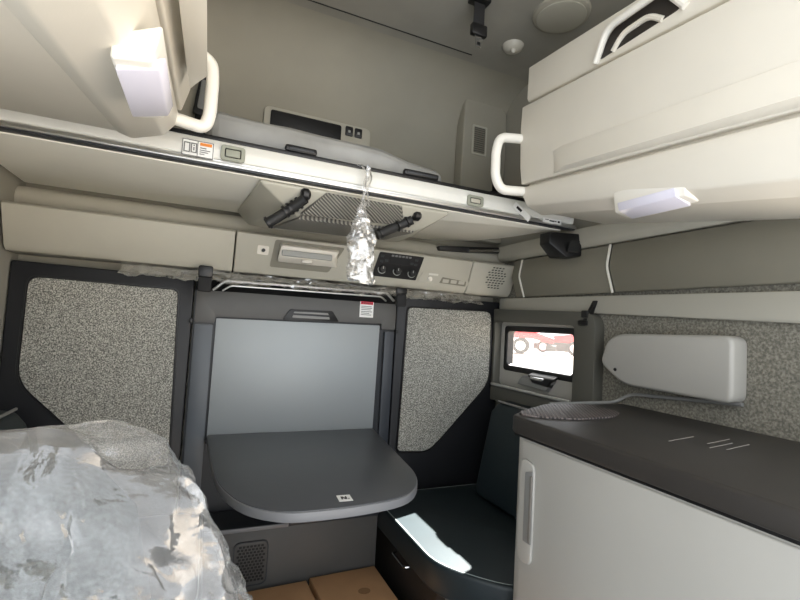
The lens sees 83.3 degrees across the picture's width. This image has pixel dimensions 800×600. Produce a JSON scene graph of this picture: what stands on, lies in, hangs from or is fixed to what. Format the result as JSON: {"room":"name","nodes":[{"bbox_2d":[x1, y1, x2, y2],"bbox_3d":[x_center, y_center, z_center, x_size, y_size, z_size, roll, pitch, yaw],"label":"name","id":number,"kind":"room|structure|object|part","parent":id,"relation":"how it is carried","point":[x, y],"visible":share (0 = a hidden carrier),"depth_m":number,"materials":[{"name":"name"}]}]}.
{"room":"vehicle interior","nodes":[
{"label":"vehicle interior","id":0,"kind":"room"},
{"bbox_2d":[0,165,25,360],"bbox_3d":[-1.106,-0.045,0.870,0.050,2.500,1.810,5,-3,-23],"label":"wall","id":1,"kind":"structure","parent":0,"point":[9,181],"depth_m":1.56,"materials":[{"name":"grey plastic"}]},
{"bbox_2d":[0,0,218,137],"bbox_3d":[-0.596,-0.616,0.671,0.630,0.670,0.948,5,-3,-23],"label":"upper cabinet","id":2,"kind":"object","parent":1,"relation":"attached to","point":[127,67],"visible":1,"depth_m":0.71,"materials":[{"name":"beige plastic"}]},
{"bbox_2d":[110,27,172,117],"bbox_3d":[-0.400,-0.350,0.713,0.064,0.070,0.205,5,-3,-23],"label":"reading lamp","id":3,"kind":"object","parent":2,"relation":"attached to","point":[139,61],"depth_m":0.65,"materials":[{"name":"white plastic"}]},
{"bbox_3d":[-0.374,-0.602,0.755,0.063,0.366,0.928,5,-3,-23],"label":"door","id":4,"kind":"part","parent":2,"relation":"part of","materials":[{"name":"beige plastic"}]},
{"bbox_3d":[-0.317,-0.501,0.693,0.043,0.158,0.774,5,-3,-23],"label":"finger pull","id":5,"kind":"part","parent":2,"relation":"part of","materials":[{"name":"beige plastic"}]},
{"bbox_3d":[-0.543,-0.560,1.187,0.120,0.232,0.035,5,-4,-28],"label":"grab handle","id":6,"kind":"part","parent":2,"relation":"part of","materials":[{"name":"white plastic"}]},
{"bbox_2d":[18,0,527,513],"bbox_3d":[-0.415,0.027,1.978,2.100,2.560,0.320,5,-3,-23],"label":"wall","id":7,"kind":"structure","parent":0,"point":[410,98],"depth_m":2.09,"materials":[{"name":"beige plastic"}]},
{"bbox_2d":[0,260,194,517],"bbox_3d":[-1.139,0.385,1.700,0.600,1.012,0.075,5,-3,-23],"label":"panel","id":8,"kind":"object","parent":7,"relation":"attached to","point":[94,361],"visible":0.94,"depth_m":1.68,"materials":[{"name":"grey fabric"}]},
{"bbox_3d":[-1.119,0.286,1.684,0.515,0.720,0.010,5,-3,-23],"label":"insert trim","id":9,"kind":"part","parent":8,"relation":"part of","materials":[{"name":"grey fabric"}]},
{"bbox_2d":[193,77,205,133],"bbox_3d":[-0.826,-0.811,1.909,0.092,0.295,0.049,5,-3,-23],"label":"reading lamp","id":10,"kind":"object","parent":7,"relation":"attached to","point":[198,107],"visible":0.4,"depth_m":1.88,"materials":[{"name":"black plastic"}]},
{"bbox_2d":[197,265,212,291],"bbox_3d":[-0.746,-0.081,1.724,0.052,0.099,0.026,5,-3,-23],"label":"strap","id":11,"kind":"object","parent":7,"relation":"attached to","point":[205,273],"visible":1,"depth_m":1.71,"materials":[{"name":"black fabric"}]},
{"bbox_2d":[1,200,513,297],"bbox_3d":[-0.391,-0.174,1.952,2.073,0.164,0.217,5,-3,-23],"label":"console","id":12,"kind":"object","parent":7,"relation":"attached to","point":[28,229],"visible":0.99,"depth_m":1.77,"materials":[{"name":"beige plastic"}]},
{"bbox_2d":[257,245,268,254],"bbox_3d":[-0.550,-0.200,1.809,0.044,0.034,0.017,5,-3,-23],"label":"socket","id":13,"kind":"object","parent":12,"relation":"attached to","point":[261,249],"depth_m":1.81,"materials":[{"name":"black plastic"}]},
{"bbox_2d":[278,243,338,267],"bbox_3d":[-0.376,-0.188,1.871,0.252,0.077,0.056,5,-3,-23],"label":"light","id":14,"kind":"object","parent":12,"relation":"attached to","point":[293,255],"depth_m":1.86,"materials":[{"name":"beige plastic"}]},
{"bbox_3d":[-0.079,-0.138,2.010,0.034,0.034,0.024,5,-3,-23],"label":"knob","id":15,"kind":"part","parent":12,"relation":"part of","materials":[{"name":"black plastic"}]},
{"bbox_3d":[-0.011,-0.130,2.040,0.034,0.034,0.024,5,-3,-23],"label":"knob","id":16,"kind":"part","parent":12,"relation":"part of","materials":[{"name":"black plastic"}]},
{"bbox_3d":[-0.008,-0.152,2.043,0.232,0.106,0.049,5,-3,-23],"label":"climate panel","id":17,"kind":"part","parent":12,"relation":"part of","materials":[{"name":"black plastic"}]},
{"bbox_3d":[0.056,-0.122,2.070,0.034,0.034,0.024,5,-3,-23],"label":"knob","id":18,"kind":"part","parent":12,"relation":"part of","materials":[{"name":"black plastic"}]},
{"bbox_2d":[485,266,506,289],"bbox_3d":[0.479,-0.109,2.255,0.124,0.116,0.053,5,-3,-23],"label":"speaker grille","id":19,"kind":"object","parent":12,"relation":"attached to","point":[495,276],"depth_m":2.25,"materials":[{"name":"beige plastic"}]},
{"bbox_2d":[14,185,504,263],"bbox_3d":[-0.416,-0.291,2.042,2.100,0.090,0.090,5,-3,-23],"label":"trim","id":20,"kind":"structure","parent":7,"relation":"attached to","point":[23,194],"depth_m":1.81,"materials":[{"name":"beige plastic"}]},
{"bbox_2d":[177,275,395,515],"bbox_3d":[-0.448,0.427,1.970,0.883,0.998,0.126,5,-3,-23],"label":"panel","id":21,"kind":"object","parent":7,"relation":"attached to","point":[268,357],"visible":0.81,"depth_m":1.94,"materials":[{"name":"grey plastic"}]},
{"bbox_2d":[132,263,477,302],"bbox_3d":[-0.311,-0.057,1.956,1.572,0.056,0.046,5,-3,-23],"label":"plastic film","id":22,"kind":"object","parent":21,"relation":"attached to","point":[464,298],"visible":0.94,"depth_m":2.03,"materials":[{"name":"clear plastic"}]},
{"bbox_2d":[205,428,416,522],"bbox_3d":[-0.291,0.587,1.571,0.720,0.062,0.841,5,-3,-23],"label":"folding table","id":23,"kind":"object","parent":21,"relation":"attached to","point":[320,475],"visible":1,"depth_m":1.42,"materials":[{"name":"grey plastic"}]},
{"bbox_3d":[-0.391,0.069,1.992,0.246,0.051,0.010,5,-3,-23],"label":"handle","id":24,"kind":"part","parent":21,"relation":"part of","materials":[{"name":"black plastic"}]},
{"bbox_2d":[0,108,575,253],"bbox_3d":[-0.273,-0.386,1.752,2.080,0.169,0.591,5,-3,-23],"label":"bunk","id":25,"kind":"object","parent":7,"relation":"attached to","point":[177,166],"visible":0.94,"depth_m":1.46,"materials":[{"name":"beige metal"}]},
{"bbox_3d":[-0.498,-0.435,1.342,0.052,0.033,0.005,5,-3,-23],"label":"latch frame","id":26,"kind":"part","parent":25,"relation":"part of","materials":[{"name":"beige plastic"}]},
{"bbox_2d":[205,111,440,180],"bbox_3d":[-0.313,-0.488,1.786,0.860,0.164,0.510,5,-3,-23],"label":"mattress","id":27,"kind":"object","parent":25,"relation":"on","point":[225,125],"visible":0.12,"depth_m":1.52,"materials":[{"name":"fabric"}]},
{"bbox_2d":[238,179,447,241],"bbox_3d":[-0.213,-0.275,1.760,0.776,0.144,0.513,5,-3,-23],"label":"grille panel","id":28,"kind":"object","parent":25,"relation":"attached to","point":[271,204],"visible":1,"depth_m":1.57,"materials":[{"name":"beige plastic"}]},
{"bbox_3d":[-0.369,-0.287,1.463,0.142,0.117,0.045,3,-3,1],"label":"support arm","id":29,"kind":"part","parent":28,"relation":"part of","materials":[{"name":"black rubber"}]},
{"bbox_3d":[-0.308,-0.343,1.463,0.032,0.040,0.040,5,-3,-23],"label":"knob","id":30,"kind":"part","parent":28,"relation":"part of","materials":[{"name":"black plastic"}]},
{"bbox_3d":[-0.020,-0.263,1.631,0.144,0.099,0.043,4,-3,-12],"label":"support arm","id":31,"kind":"part","parent":28,"relation":"part of","materials":[{"name":"black plastic"}]},
{"bbox_3d":[0.060,-0.308,1.643,0.032,0.040,0.040,5,-3,-23],"label":"knob","id":32,"kind":"part","parent":28,"relation":"part of","materials":[{"name":"black plastic"}]},
{"bbox_2d":[346,166,376,285],"bbox_3d":[-0.124,-0.252,1.470,0.105,0.410,0.084,5,-3,-23],"label":"plastic bag","id":33,"kind":"object","parent":25,"relation":"hanging from","point":[348,278],"visible":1,"depth_m":1.45,"materials":[{"name":"clear plastic"}]},
{"bbox_2d":[263,106,369,146],"bbox_3d":[-0.381,-0.761,2.111,0.504,0.190,0.026,5,-3,-23],"label":"switch panel","id":34,"kind":"object","parent":7,"relation":"attached to","point":[272,115],"visible":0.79,"depth_m":2.10,"materials":[{"name":"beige plastic"}]},
{"bbox_2d":[345,126,352,136],"bbox_3d":[-0.244,-0.811,2.163,0.037,0.046,0.009,5,-3,-23],"label":"switch","id":35,"kind":"object","parent":34,"relation":"attached to","point":[348,129],"depth_m":2.16,"materials":[{"name":"grey plastic"}]},
{"bbox_2d":[354,128,361,138],"bbox_3d":[-0.202,-0.807,2.181,0.037,0.046,0.009,5,-3,-23],"label":"switch","id":36,"kind":"object","parent":34,"relation":"attached to","point":[357,131],"depth_m":2.18,"materials":[{"name":"grey plastic"}]},
{"bbox_2d":[309,0,471,55],"bbox_3d":[-0.420,-1.207,1.780,1.650,0.002,0.004,5,-3,-23],"label":"trim","id":37,"kind":"structure","parent":7,"relation":"attached to","point":[309,0],"depth_m":1.94,"materials":[{"name":"black plastic"}]},
{"bbox_2d":[395,287,406,306],"bbox_3d":[0.005,-0.013,2.046,0.052,0.085,0.026,5,-3,-23],"label":"strap","id":38,"kind":"object","parent":7,"relation":"attached to","point":[401,296],"visible":1,"depth_m":2.03,"materials":[{"name":"black fabric"}]},
{"bbox_2d":[388,296,498,489],"bbox_3d":[0.223,0.496,2.285,0.600,1.012,0.075,5,-3,-23],"label":"panel","id":39,"kind":"object","parent":7,"relation":"attached to","point":[441,405],"visible":0.89,"depth_m":2.25,"materials":[{"name":"black plastic"}]},
{"bbox_3d":[0.234,0.396,2.265,0.515,0.720,0.010,5,-3,-23],"label":"insert trim","id":40,"kind":"part","parent":39,"relation":"part of","materials":[{"name":"grey fabric"}]},
{"bbox_2d":[454,99,505,244],"bbox_3d":[0.429,-0.693,2.426,0.274,0.762,0.085,5,-3,-23],"label":"panel","id":41,"kind":"object","parent":7,"relation":"attached to","point":[479,124],"visible":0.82,"depth_m":2.39,"materials":[{"name":"beige plastic"}]},
{"bbox_2d":[471,124,486,156],"bbox_3d":[0.420,-0.844,2.385,0.090,0.158,0.007,5,-3,-23],"label":"vent","id":42,"kind":"object","parent":41,"relation":"attached to","point":[478,131],"depth_m":2.38,"materials":[{"name":"plastic"}]},
{"bbox_2d":[490,183,500,193],"bbox_3d":[0.484,-0.602,2.362,0.142,0.480,0.027,5,-3,-23],"label":"belt","id":43,"kind":"object","parent":41,"relation":"attached to","point":[493,187],"visible":0.06,"depth_m":2.37,"materials":[{"name":"black fabric"}]},
{"bbox_2d":[518,259,524,296],"bbox_3d":[0.598,-0.106,2.204,0.042,0.186,0.010,5,-3,-23],"label":"trim","id":44,"kind":"structure","parent":7,"relation":"attached to","point":[522,259],"depth_m":2.20,"materials":[{"name":"beige"}]},
{"bbox_2d":[490,382,570,401],"bbox_3d":[0.586,0.427,2.092,0.016,0.016,0.550,5,-3,-23],"label":"trim","id":45,"kind":"structure","parent":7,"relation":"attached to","point":[491,383],"depth_m":2.05,"materials":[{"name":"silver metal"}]},
{"bbox_2d":[283,0,635,80],"bbox_3d":[0.170,-1.256,0.859,2.200,0.060,2.270,5,-3,-23],"label":"ceiling","id":46,"kind":"structure","parent":0,"point":[444,22],"depth_m":1.90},
{"bbox_2d":[468,0,490,47],"bbox_3d":[0.304,-1.073,1.745,0.080,0.190,0.050,5,-3,-23],"label":"belt","id":47,"kind":"object","parent":46,"relation":"hanging from","point":[478,29],"visible":1,"depth_m":1.74,"materials":[{"name":"black fabric"}]},
{"bbox_2d":[502,39,523,54],"bbox_3d":[0.506,-1.121,2.021,0.096,0.042,0.096,5,-3,-23],"label":"dome lamp","id":48,"kind":"object","parent":46,"relation":"attached to","point":[513,46],"visible":1,"depth_m":2.00,"materials":[{"name":"beige plastic"}]},
{"bbox_2d":[532,0,591,33],"bbox_3d":[0.645,-1.135,1.801,0.224,0.022,0.224,5,-3,-23],"label":"ceiling speaker","id":49,"kind":"object","parent":46,"relation":"attached to","point":[550,16],"visible":1,"depth_m":1.78,"materials":[{"name":"beige plastic"}]},
{"bbox_2d":[493,245,799,441],"bbox_3d":[0.870,0.115,1.701,0.050,2.500,1.840,5,-3,-23],"label":"wall","id":50,"kind":"structure","parent":0,"point":[771,407],"depth_m":1.30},
{"bbox_2d":[517,373,557,392],"bbox_3d":[0.621,0.379,2.087,0.040,0.077,0.270,5,-3,-23],"label":"handle","id":51,"kind":"object","parent":50,"relation":"in","point":[542,382],"depth_m":2.04,"materials":[{"name":"grey plastic"}]},
{"bbox_2d":[503,326,573,381],"bbox_3d":[0.664,0.243,2.126,0.045,0.230,0.510,5,-3,-23],"label":"window","id":52,"kind":"structure","parent":50,"relation":"in","point":[508,364],"depth_m":2.19,"materials":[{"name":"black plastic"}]},
{"bbox_2d":[490,309,603,406],"bbox_3d":[0.642,0.276,2.072,0.052,0.475,0.680,5,-3,-23],"label":"trim","id":53,"kind":"structure","parent":50,"relation":"attached to","point":[587,378],"depth_m":1.85,"materials":[{"name":"grey plastic"}]},
{"bbox_2d":[495,85,600,247],"bbox_3d":[0.901,-0.676,1.696,0.015,0.910,1.760,5,-3,-23],"label":"trim","id":54,"kind":"structure","parent":50,"relation":"attached to","point":[512,172],"depth_m":2.37,"materials":[{"name":"grey plastic"}]},
{"bbox_2d":[540,232,580,258],"bbox_3d":[0.681,-0.223,1.879,0.164,0.104,0.104,5,-3,-23],"label":"bracket","id":55,"kind":"object","parent":50,"relation":"attached to","point":[556,245],"visible":0.97,"depth_m":1.85,"materials":[{"name":"black plastic"}]},
{"bbox_2d":[512,245,614,297],"bbox_3d":[0.699,-0.113,2.002,0.059,0.186,0.577,5,-3,-23],"label":"trim","id":56,"kind":"structure","parent":50,"relation":"attached to","point":[544,276],"depth_m":1.93,"materials":[{"name":"plastic"}]},
{"bbox_2d":[578,301,597,324],"bbox_3d":[0.754,0.052,1.809,0.036,0.100,0.070,5,-3,-23],"label":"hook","id":57,"kind":"object","parent":50,"relation":"attached to","point":[584,313],"visible":0.85,"depth_m":1.80,"materials":[{"name":"black plastic"}]},
{"bbox_2d":[606,244,613,292],"bbox_3d":[0.805,-0.121,1.724,0.042,0.186,0.010,5,-3,-23],"label":"trim","id":58,"kind":"structure","parent":50,"relation":"attached to","point":[610,245],"depth_m":1.72,"materials":[{"name":"beige plastic"}]},
{"bbox_2d":[498,221,741,262],"bbox_3d":[0.872,-0.261,1.621,0.064,0.079,1.670,5,-3,-23],"label":"trim","id":59,"kind":"structure","parent":50,"relation":"attached to","point":[599,235],"depth_m":1.72,"materials":[{"name":"beige plastic"}]},
{"bbox_2d":[491,0,799,223],"bbox_3d":[0.759,-0.505,1.252,0.563,0.670,0.948,5,-3,-23],"label":"upper cabinet","id":60,"kind":"object","parent":50,"relation":"attached to","point":[660,111],"visible":1,"depth_m":1.11,"materials":[{"name":"beige plastic"}]},
{"bbox_3d":[0.394,-0.483,1.590,0.164,0.232,0.034,4,-3,-20],"label":"grab handle","id":61,"kind":"part","parent":60,"relation":"part of","materials":[{"name":"white plastic"}]},
{"bbox_3d":[0.648,-0.744,1.197,0.022,0.212,0.920,5,-3,-23],"label":"door","id":62,"kind":"part","parent":60,"relation":"part of","materials":[{"name":"beige plastic"}]},
{"bbox_3d":[0.624,-0.736,1.197,0.034,0.087,0.286,5,-3,-23],"label":"pull handle","id":63,"kind":"part","parent":60,"relation":"part of","materials":[{"name":"white plastic"}]},
{"bbox_2d":[614,187,698,218],"bbox_3d":[0.654,-0.264,1.165,0.064,0.070,0.205,5,-3,-23],"label":"reading lamp","id":64,"kind":"object","parent":60,"relation":"attached to","point":[632,202],"depth_m":1.15,"materials":[{"name":"white plastic"}]},
{"bbox_3d":[0.666,-0.293,1.193,0.119,0.231,0.925,5,-3,-23],"label":"belly panel","id":65,"kind":"part","parent":60,"relation":"part of","materials":[{"name":"beige plastic"}]},
{"bbox_3d":[0.631,-0.423,1.100,0.041,0.158,0.774,5,-3,-23],"label":"finger pull","id":66,"kind":"part","parent":60,"relation":"part of","materials":[{"name":"beige plastic"}]},
{"bbox_2d":[500,291,799,323],"bbox_3d":[0.871,0.029,1.620,0.025,0.121,1.685,5,-3,-23],"label":"trim","id":67,"kind":"structure","parent":50,"relation":"attached to","point":[773,306],"depth_m":1.45,"materials":[{"name":"grey plastic"}]},
{"bbox_2d":[602,334,746,402],"bbox_3d":[0.881,0.207,1.497,0.077,0.194,0.462,5,-3,-23],"label":"armrest","id":68,"kind":"object","parent":50,"relation":"attached to","point":[707,367],"depth_m":1.40,"materials":[{"name":"grey plastic"}]},
{"bbox_2d":[609,219,799,292],"bbox_3d":[1.008,-0.136,1.285,0.059,0.186,0.952,5,-3,-23],"label":"wall panel","id":69,"kind":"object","parent":50,"relation":"attached to","point":[757,252],"depth_m":1.37,"materials":[{"name":"plastic"}]},
{"bbox_3d":[-0.040,1.300,0.863,2.200,0.060,2.590,5,-3,-23],"label":"floor","id":70,"kind":"structure","parent":0,"visible":0},
{"bbox_2d":[0,453,151,599],"bbox_3d":[-0.528,0.687,0.540,0.844,1.070,0.550,5,-3,-23],"label":"seat","id":71,"kind":"object","parent":70,"relation":"on","point":[68,531],"visible":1,"depth_m":0.56,"materials":[{"name":"grey plastic"}]},
{"bbox_2d":[0,407,202,599],"bbox_3d":[-0.923,0.796,1.252,0.685,0.887,0.845,5,-3,-23],"label":"seat","id":72,"kind":"object","parent":70,"relation":"on","point":[172,544],"visible":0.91,"depth_m":1.41,"materials":[{"name":"clear plastic film"},{"name":"grey fabric"}]},
{"bbox_3d":[-1.120,0.553,1.154,0.210,0.428,0.754,5,-3,-23],"label":"backrest","id":73,"kind":"part","parent":72,"relation":"part of","materials":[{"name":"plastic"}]},
{"bbox_2d":[139,513,202,599],"bbox_3d":[-0.921,0.843,1.252,0.675,0.103,0.845,5,-3,-23],"label":"cushion","id":74,"kind":"object","parent":72,"relation":"on","point":[172,544],"depth_m":1.44,"materials":[{"name":"plastic"}]},
{"bbox_2d":[235,581,314,599],"bbox_3d":[-0.380,1.189,1.491,0.266,0.191,0.521,5,-4,-26],"label":"cardboard box","id":75,"kind":"object","parent":70,"relation":"on","point":[301,590],"visible":1,"depth_m":1.68,"materials":[{"name":"brown cardboard"}]},
{"bbox_2d":[201,510,378,599],"bbox_3d":[-0.450,1.090,1.851,0.690,0.422,0.180,5,-3,-23],"label":"panel","id":76,"kind":"object","parent":70,"relation":"on","point":[241,553],"visible":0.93,"depth_m":1.76,"materials":[{"name":"grey plastic"}]},
{"bbox_2d":[232,541,266,586],"bbox_3d":[-0.573,1.006,1.719,0.123,0.160,0.005,5,-3,-23],"label":"speaker grille","id":77,"kind":"object","parent":76,"relation":"attached to","point":[249,558],"depth_m":1.72,"materials":[{"name":"black plastic"}]},
{"bbox_2d":[309,566,397,599],"bbox_3d":[-0.132,1.205,1.603,0.290,0.199,0.535,5,-3,-23],"label":"cardboard box","id":78,"kind":"object","parent":70,"relation":"on","point":[367,583],"visible":1,"depth_m":1.75,"materials":[{"name":"brown cardboard"}]},
{"bbox_2d":[375,400,532,599],"bbox_3d":[0.343,0.899,1.795,0.685,0.887,0.845,5,-3,-23],"label":"seat","id":79,"kind":"object","parent":70,"relation":"on","point":[450,542],"visible":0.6,"depth_m":1.77,"materials":[{"name":"leather"}]},
{"bbox_3d":[0.000,1.023,1.774,0.024,0.012,0.135,5,-3,-23],"label":"pull handle","id":80,"kind":"part","parent":79,"relation":"part of","materials":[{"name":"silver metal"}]},
{"bbox_3d":[0.328,1.171,1.802,0.625,0.345,0.795,5,-3,-23],"label":"seat","id":81,"kind":"part","parent":79,"relation":"part of","materials":[{"name":"black leather"}]},
{"bbox_2d":[377,484,515,599],"bbox_3d":[0.335,0.946,1.791,0.675,0.103,0.845,5,-3,-23],"label":"cushion","id":82,"kind":"object","parent":79,"relation":"on","point":[460,543],"depth_m":1.66,"materials":[{"name":"leather"}]},
{"bbox_3d":[0.581,0.692,1.884,0.210,0.428,0.754,5,-3,-23],"label":"backrest","id":83,"kind":"part","parent":79,"relation":"part of","materials":[{"name":"plastic"}]},
{"bbox_2d":[513,393,799,599],"bbox_3d":[0.688,0.797,1.134,0.608,1.056,0.871,5,-3,-23],"label":"base cabinet","id":84,"kind":"object","parent":70,"relation":"on","point":[615,501],"visible":1,"depth_m":0.97,"materials":[{"name":"grey plastic"}]},
{"bbox_3d":[0.345,0.577,1.232,0.009,0.274,0.060,5,-3,-23],"label":"handle","id":85,"kind":"part","parent":84,"relation":"part of","materials":[{"name":"grey plastic"}]},
{"label":"outside","id":86,"kind":"structure","parent":0,"visible":0},
{"bbox_2d":[513,338,572,374],"bbox_3d":[22.051,6.680,63.797,88.400,0.020,180.000,5,-3,-23],"label":"ground","id":87,"kind":"structure","parent":86,"point":[560,362],"depth_m":30.52,"materials":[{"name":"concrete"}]},
{"bbox_2d":[514,332,555,353],"bbox_3d":[9.407,2.628,39.497,8.198,3.888,2.230,2,-3,19],"label":"truck","id":88,"kind":"object","parent":87,"relation":"on","point":[521,344],"visible":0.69,"depth_m":37.89,"materials":[{"name":"red"}]},
{"bbox_2d":[514,332,553,343],"bbox_3d":[10.882,2.941,38.992,4.738,1.581,2.200,2,-3,19],"label":"hood","id":89,"kind":"object","parent":88,"relation":"attached to","point":[521,336],"depth_m":37.83,"materials":[{"name":"red metal"}]},
{"bbox_2d":[533,335,573,354],"bbox_3d":[15.400,4.096,41.685,5.768,1.896,2.100,2,-3,19],"label":"truck","id":90,"kind":"object","parent":87,"relation":"on","point":[564,343],"visible":0.36,"depth_m":41.14,"materials":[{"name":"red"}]},
{"bbox_2d":[551,335,573,342],"bbox_3d":[15.397,3.605,41.882,4.399,0.895,1.800,2,-3,19],"label":"hood","id":91,"kind":"object","parent":90,"relation":"attached to","point":[558,338],"depth_m":41.08,"materials":[{"name":"red"}]}
]}

